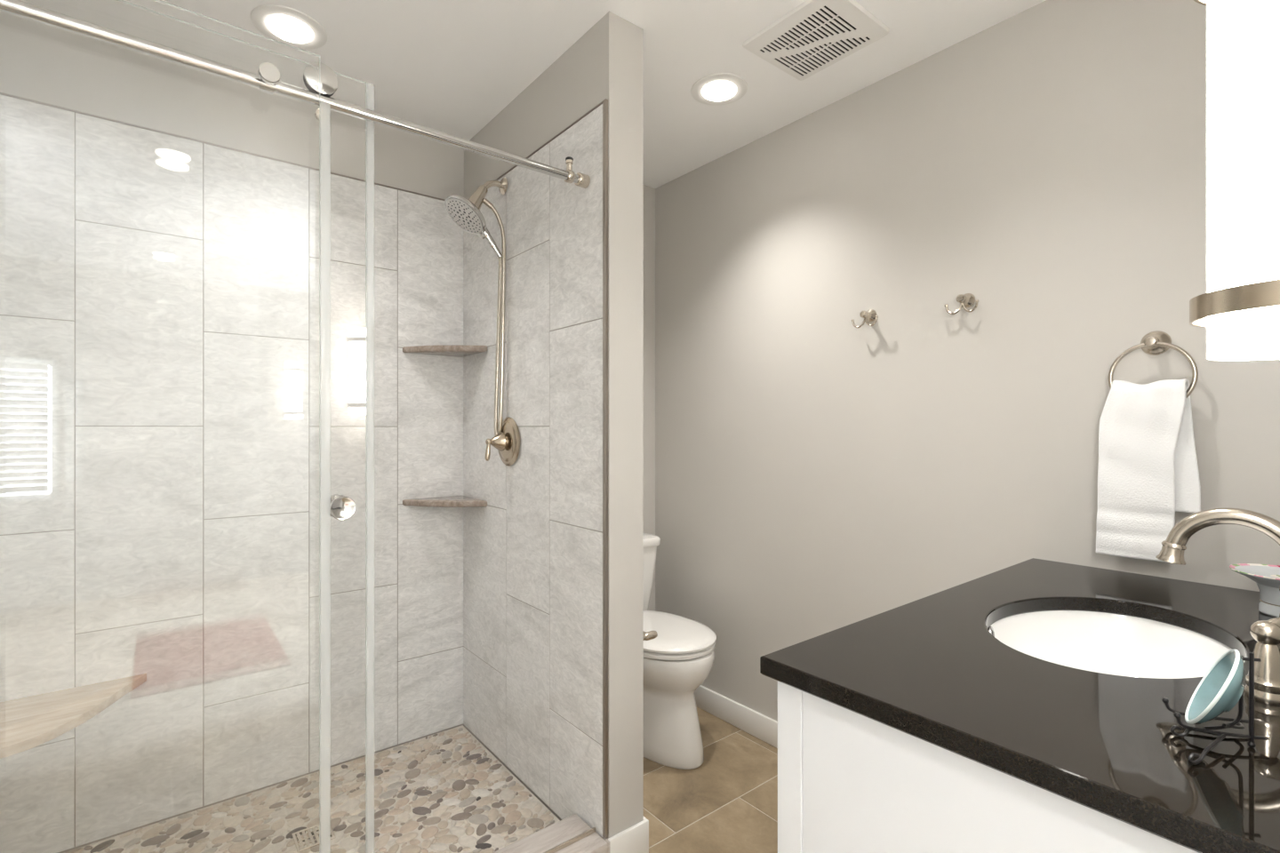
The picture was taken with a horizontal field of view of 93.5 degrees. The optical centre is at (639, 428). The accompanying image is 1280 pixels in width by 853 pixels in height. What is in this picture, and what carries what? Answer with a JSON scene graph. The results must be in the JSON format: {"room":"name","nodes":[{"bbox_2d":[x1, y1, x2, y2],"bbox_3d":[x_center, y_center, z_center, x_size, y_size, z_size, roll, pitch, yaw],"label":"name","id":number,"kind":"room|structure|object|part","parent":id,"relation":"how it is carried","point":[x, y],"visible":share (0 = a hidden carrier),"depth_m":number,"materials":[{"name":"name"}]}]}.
{"room":"bathroom","nodes":[
{"label":"bathroom","id":0,"kind":"room"},
{"bbox_2d":[0,10,463,852],"bbox_3d":[-1.401,0.039,2.036,1.636,2.440,0.112,0,0,-39],"label":"wall","id":1,"kind":"structure","parent":0,"point":[159,218],"depth_m":1.96,"materials":[{"name":"grey tile"}]},
{"bbox_2d":[0,673,146,759],"bbox_3d":[-1.606,0.772,1.561,0.501,0.027,0.375,0,0,-39],"label":"shower bench","id":2,"kind":"object","parent":1,"relation":"attached to","point":[27,723],"visible":1,"depth_m":1.61,"materials":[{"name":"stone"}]},
{"bbox_2d":[402,344,487,357],"bbox_3d":[-0.756,-0.306,2.327,0.242,0.024,0.241,0,0,-39],"label":"corner shelf","id":3,"kind":"object","parent":1,"relation":"attached to","point":[447,350],"visible":1,"depth_m":2.31,"materials":[{"name":"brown stone"}]},
{"bbox_2d":[402,496,487,507],"bbox_3d":[-0.756,0.290,2.327,0.242,0.024,0.241,0,0,-39],"label":"corner shelf","id":4,"kind":"object","parent":1,"relation":"attached to","point":[452,501],"visible":1,"depth_m":2.31,"materials":[{"name":"brown stone"}]},
{"bbox_2d":[64,706,777,852],"bbox_3d":[-0.164,1.269,1.303,2.452,0.080,2.580,0,0,-39],"label":"floor","id":5,"kind":"structure","parent":0,"point":[444,792],"depth_m":1.96,"materials":[{"name":"beige stone"}]},
{"bbox_2d":[291,820,335,852],"bbox_3d":[-0.983,1.231,1.813,0.100,0.008,0.100,0,0,-39],"label":"floor drain","id":6,"kind":"object","parent":5,"relation":"on","point":[315,834],"visible":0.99,"depth_m":1.81,"materials":[{"name":"silver metal"}]},
{"bbox_2d":[492,814,609,852],"bbox_3d":[-0.727,1.211,1.283,1.525,0.097,0.168,0,0,-39],"label":"shower curb","id":7,"kind":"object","parent":5,"relation":"on","point":[556,834],"depth_m":1.69,"materials":[{"name":"stone"}]},
{"bbox_2d":[154,0,319,852],"bbox_3d":[-0.999,0.177,1.060,0.822,1.968,0.011,0,0,-39],"label":"shower panel","id":8,"kind":"object","parent":7,"relation":"on","point":[160,1],"visible":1,"depth_m":1.31,"materials":[{"name":"clear glass"}]},
{"bbox_2d":[543,827,595,852],"bbox_3d":[-0.721,1.156,1.265,1.510,0.013,0.016,0,0,-39],"label":"track","id":9,"kind":"object","parent":7,"relation":"on","point":[591,831],"visible":1,"depth_m":1.68,"materials":[{"name":"silver metal"}]},
{"bbox_2d":[643,533,716,769],"bbox_3d":[0.022,0.871,2.473,0.422,0.776,0.686,0,0,-39],"label":"toilet","id":10,"kind":"object","parent":5,"relation":"on","point":[681,658],"visible":0.41,"depth_m":2.25,"materials":[{"name":"white ceramic"}]},
{"bbox_3d":[-0.129,0.686,2.660,0.404,0.317,0.205,0,0,-39],"label":"tank","id":11,"kind":"part","parent":10,"relation":"part of","materials":[{"name":"white ceramic"}]},
{"bbox_3d":[-0.125,0.505,2.656,0.422,0.042,0.216,0,0,-39],"label":"tank lid","id":12,"kind":"part","parent":10,"relation":"part of","materials":[{"name":"white ceramic"}]},
{"bbox_3d":[0.030,1.052,2.463,0.384,0.414,0.661,0,0,-39],"label":"bowl","id":13,"kind":"part","parent":10,"relation":"part of","materials":[{"name":"white ceramic"}]},
{"bbox_3d":[0.080,0.833,2.400,0.376,0.020,0.483,0,0,-39],"label":"seat","id":14,"kind":"part","parent":10,"relation":"part of","materials":[{"name":"white ceramic"}]},
{"bbox_3d":[0.078,0.805,2.402,0.380,0.029,0.496,0,0,-39],"label":"lid","id":15,"kind":"part","parent":10,"relation":"part of","materials":[{"name":"white ceramic"}]},
{"bbox_2d":[777,680,1198,852],"bbox_3d":[0.855,0.827,1.060,1.135,0.865,0.683,0,0,-39],"label":"vanity cabinet","id":16,"kind":"object","parent":5,"relation":"on","point":[849,781],"visible":0.33,"depth_m":0.80,"materials":[{"name":"white paint"}]},
{"bbox_3d":[0.674,0.827,1.286,1.135,0.865,0.046,0,0,-39],"label":"frame","id":17,"kind":"part","parent":16,"relation":"part of","materials":[{"name":"white paint"}]},
{"bbox_2d":[760,558,1279,852],"bbox_3d":[0.858,0.379,1.058,1.161,0.030,0.680,0,0,-39],"label":"countertop","id":18,"kind":"structure","parent":16,"relation":"on","point":[931,669],"depth_m":0.82,"materials":[{"name":"black stone"}]},
{"bbox_2d":[987,610,1244,679],"bbox_3d":[0.843,0.473,1.087,0.554,0.165,0.392,0,0,-39],"label":"sink basin","id":19,"kind":"object","parent":18,"relation":"in","point":[1108,644],"visible":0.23,"depth_m":1.25,"materials":[{"name":"white ceramic"}]},
{"bbox_2d":[1161,652,1269,765],"bbox_3d":[0.663,0.310,0.685,0.089,0.108,0.141,0,0,31],"label":"wire stand","id":20,"kind":"object","parent":18,"relation":"on","point":[1177,715],"visible":0.95,"depth_m":0.69,"materials":[{"name":"black metal"}]},
{"bbox_2d":[1184,649,1245,724],"bbox_3d":[0.661,0.298,0.693,0.100,0.092,0.052,0,0,-39],"label":"bowl","id":21,"kind":"object","parent":20,"relation":"on","point":[1221,687],"visible":1,"depth_m":0.70,"materials":[{"name":"teal ceramic"}]},
{"bbox_2d":[1155,507,1279,705],"bbox_3d":[0.946,0.245,0.952,0.387,0.236,0.201,0,0,-39],"label":"faucet","id":22,"kind":"object","parent":18,"relation":"on","point":[1267,633],"visible":0.98,"depth_m":0.92,"materials":[{"name":"silver metal"}]},
{"bbox_3d":[0.950,0.245,0.950,0.056,0.236,0.186,0,0,-39],"label":"spout","id":23,"kind":"part","parent":22,"relation":"part of","materials":[{"name":"silver metal"}]},
{"bbox_3d":[0.842,0.326,0.809,0.045,0.076,0.045,0,0,-39],"label":"handle","id":24,"kind":"part","parent":22,"relation":"part of","materials":[{"name":"silver metal"}]},
{"bbox_3d":[0.871,0.273,0.811,0.090,0.038,0.032,0,0,-4],"label":"lever","id":25,"kind":"part","parent":22,"relation":"part of","materials":[{"name":"silver metal"}]},
{"bbox_2d":[1229,563,1279,617],"bbox_3d":[1.257,0.322,1.170,0.160,0.082,0.160,0,0,-39],"label":"dish","id":26,"kind":"object","parent":18,"relation":"on","point":[1267,577],"visible":1,"depth_m":1.18,"materials":[{"name":"white ceramic"}]},
{"bbox_3d":[1.257,0.286,1.170,0.160,0.011,0.160,0,0,-39],"label":"painted plate","id":27,"kind":"part","parent":26,"relation":"part of","materials":[{"name":"ceramic"}]},
{"bbox_2d":[19,0,1045,188],"bbox_3d":[0.150,-1.231,-0.187,4.200,0.100,5.720,0,0,-39],"label":"ceiling","id":28,"kind":"structure","parent":0,"point":[449,67],"depth_m":1.88,"materials":[{"name":"white paint"}]},
{"bbox_2d":[250,4,327,49],"bbox_3d":[-1.032,-1.171,1.774,0.197,0.019,0.197,0,0,-39],"label":"recessed light","id":29,"kind":"object","parent":28,"relation":"in","point":[286,25],"visible":0.92,"depth_m":1.75,"materials":[{"name":"white paint"}]},
{"bbox_2d":[690,72,747,105],"bbox_3d":[0.276,-1.171,2.099,0.197,0.019,0.197,0,0,-39],"label":"recessed light","id":30,"kind":"object","parent":28,"relation":"in","point":[718,89],"visible":1,"depth_m":2.08,"materials":[{"name":"white paint"}]},
{"bbox_2d":[742,0,889,80],"bbox_3d":[0.527,-1.175,1.815,0.302,0.010,0.324,0,0,-39],"label":"exhaust fan","id":31,"kind":"object","parent":28,"relation":"attached to","point":[814,36],"visible":1,"depth_m":1.80,"materials":[{"name":"white paint"}]},
{"bbox_2d":[463,11,643,838],"bbox_3d":[-0.398,0.039,2.182,0.134,2.440,1.137,0,0,-39],"label":"wall partition","id":32,"kind":"structure","parent":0,"point":[553,562],"depth_m":1.88,"materials":[{"name":"grey tile"}]},
{"bbox_2d":[444,177,507,436],"bbox_3d":[-0.579,-0.435,2.129,0.213,0.958,0.164,0,0,-39],"label":"handheld shower","id":33,"kind":"object","parent":32,"relation":"attached to","point":[465,212],"visible":0.98,"depth_m":2.16,"materials":[{"name":"silver metal"}]},
{"bbox_3d":[-0.535,-0.869,2.164,0.082,0.054,0.021,0,0,-39],"label":"arm","id":34,"kind":"part","parent":33,"relation":"part of","materials":[{"name":"silver metal"}]},
{"bbox_2d":[484,416,519,465],"bbox_3d":[-0.508,0.048,2.136,0.093,0.176,0.176,0,0,-39],"label":"shower valve","id":35,"kind":"object","parent":32,"relation":"attached to","point":[507,442],"visible":0.97,"depth_m":2.12,"materials":[{"name":"silver metal"}]},
{"bbox_3d":[-0.533,0.076,2.115,0.027,0.078,0.024,0,0,-39],"label":"lever","id":36,"kind":"part","parent":35,"relation":"part of","materials":[{"name":"silver metal"}]},
{"bbox_3d":[-0.499,0.048,2.143,0.060,0.069,0.060,0,0,6],"label":"handle","id":37,"kind":"part","parent":35,"relation":"part of","materials":[{"name":"silver metal"}]},
{"bbox_3d":[-0.477,0.048,2.160,0.016,0.176,0.176,0,0,-39],"label":"wall plate","id":38,"kind":"part","parent":35,"relation":"part of","materials":[{"name":"silver metal"}]},
{"bbox_2d":[608,816,648,852],"bbox_3d":[-0.304,1.209,2.079,0.142,0.100,0.884,0,0,-39],"label":"baseboard","id":39,"kind":"structure","parent":32,"relation":"attached to","point":[635,839],"depth_m":1.74,"materials":[{"name":"white paint"}]},
{"bbox_2d":[643,631,657,640],"bbox_3d":[-0.032,0.647,1.913,0.102,0.050,0.186,0,0,-39],"label":"paper holder","id":40,"kind":"object","parent":32,"relation":"attached to","point":[652,635],"visible":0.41,"depth_m":1.87,"materials":[{"name":"silver metal"}]},
{"bbox_2d":[643,184,655,610],"bbox_3d":[-0.265,0.039,2.757,0.792,2.440,0.100,0,0,-39],"label":"wall","id":41,"kind":"structure","parent":0,"point":[649,193],"depth_m":2.94,"materials":[{"name":"beige paint"}]},
{"bbox_2d":[655,0,1279,721],"bbox_3d":[0.798,0.039,2.142,0.100,2.440,2.688,0,0,-39],"label":"wall","id":42,"kind":"structure","parent":0,"point":[817,474],"depth_m":1.89,"materials":[{"name":"beige paint"}]},
{"bbox_2d":[694,685,777,748],"bbox_3d":[0.589,1.209,2.313,0.013,0.100,1.635,0,0,-39],"label":"baseboard","id":43,"kind":"structure","parent":42,"relation":"attached to","point":[760,726],"depth_m":2.52,"materials":[{"name":"white paint"}]},
{"bbox_2d":[851,309,878,327],"bbox_3d":[0.772,-0.375,2.050,0.056,0.066,0.097,0,0,-39],"label":"robe hook","id":44,"kind":"object","parent":42,"relation":"attached to","point":[870,316],"visible":1,"depth_m":2.05,"materials":[{"name":"silver metal"}]},
{"bbox_3d":[0.763,-0.386,2.042,0.032,0.025,0.025,0,0,-39],"label":"post","id":45,"kind":"part","parent":44,"relation":"part of","materials":[{"name":"silver metal"}]},
{"bbox_2d":[944,293,978,314],"bbox_3d":[0.969,-0.375,1.803,0.056,0.066,0.097,0,0,-39],"label":"robe hook","id":46,"kind":"object","parent":42,"relation":"attached to","point":[966,300],"visible":1,"depth_m":1.80,"materials":[{"name":"silver metal"}]},
{"bbox_3d":[0.960,-0.386,1.796,0.032,0.025,0.025,0,0,-39],"label":"post","id":47,"kind":"part","parent":46,"relation":"part of","materials":[{"name":"silver metal"}]},
{"bbox_2d":[1107,330,1198,398],"bbox_3d":[1.242,-0.139,1.458,0.062,0.199,0.168,0,0,-39],"label":"towel ring","id":48,"kind":"object","parent":42,"relation":"attached to","point":[1156,342],"visible":0.75,"depth_m":1.46,"materials":[{"name":"silver metal"}]},
{"bbox_2d":[1096,378,1200,563],"bbox_3d":[1.218,0.097,1.447,0.066,0.434,0.193,0,0,-39],"label":"hand towel","id":49,"kind":"object","parent":48,"relation":"hanging from","point":[1148,468],"visible":0.98,"depth_m":1.43,"materials":[{"name":"white fabric"}]},
{"bbox_3d":[1.229,-0.209,1.447,0.029,0.025,0.025,0,0,-39],"label":"post","id":50,"kind":"part","parent":48,"relation":"part of","materials":[{"name":"silver metal"}]},
{"bbox_3d":[0.565,0.039,0.311,2.552,2.440,0.120,0,0,-39],"label":"wall","id":51,"kind":"structure","parent":0,"visible":0},
{"bbox_2d":[1189,0,1279,360],"bbox_3d":[0.551,-0.259,0.483,0.129,0.394,0.164,0,0,-39],"label":"wall sconce","id":52,"kind":"object","parent":51,"relation":"attached to","point":[1239,310],"visible":1,"depth_m":0.49,"materials":[{"name":"white glass"}]},
{"bbox_3d":[-1.198,0.039,0.560,0.109,2.440,2.471,0,0,-39],"label":"wall","id":53,"kind":"structure","parent":0,"visible":0},
{"bbox_2d":[0,0,590,188],"bbox_3d":[-0.739,-0.743,1.288,1.513,0.073,0.068,0,0,-39],"label":"slide rail","id":54,"kind":"object","parent":53,"relation":"attached to","point":[268,79],"visible":1,"depth_m":1.24,"materials":[{"name":"silver metal"}]},
{"bbox_2d":[116,0,367,852],"bbox_3d":[-0.949,0.168,1.170,0.820,1.966,0.077,0,0,-39],"label":"sliding shower door","id":55,"kind":"structure","parent":54,"relation":"hanging from","point":[341,508],"depth_m":1.36,"materials":[{"name":"clear glass"}]},
{"bbox_3d":[-0.702,0.181,1.399,0.054,0.054,0.029,0,0,-39],"label":"knob","id":56,"kind":"part","parent":55,"relation":"part of","materials":[{"name":"silver metal"}]},
{"bbox_3d":[-0.678,0.181,1.369,0.054,0.054,0.029,0,0,-39],"label":"knob","id":57,"kind":"part","parent":55,"relation":"part of","materials":[{"name":"silver metal"}]},
{"bbox_2d":[574,172,590,188],"bbox_3d":[-0.170,-0.726,1.762,0.034,0.038,0.038,0,0,-39],"label":"bracket","id":58,"kind":"object","parent":54,"relation":"attached to","point":[581,180],"depth_m":1.75,"materials":[{"name":"silver metal"}]}
]}

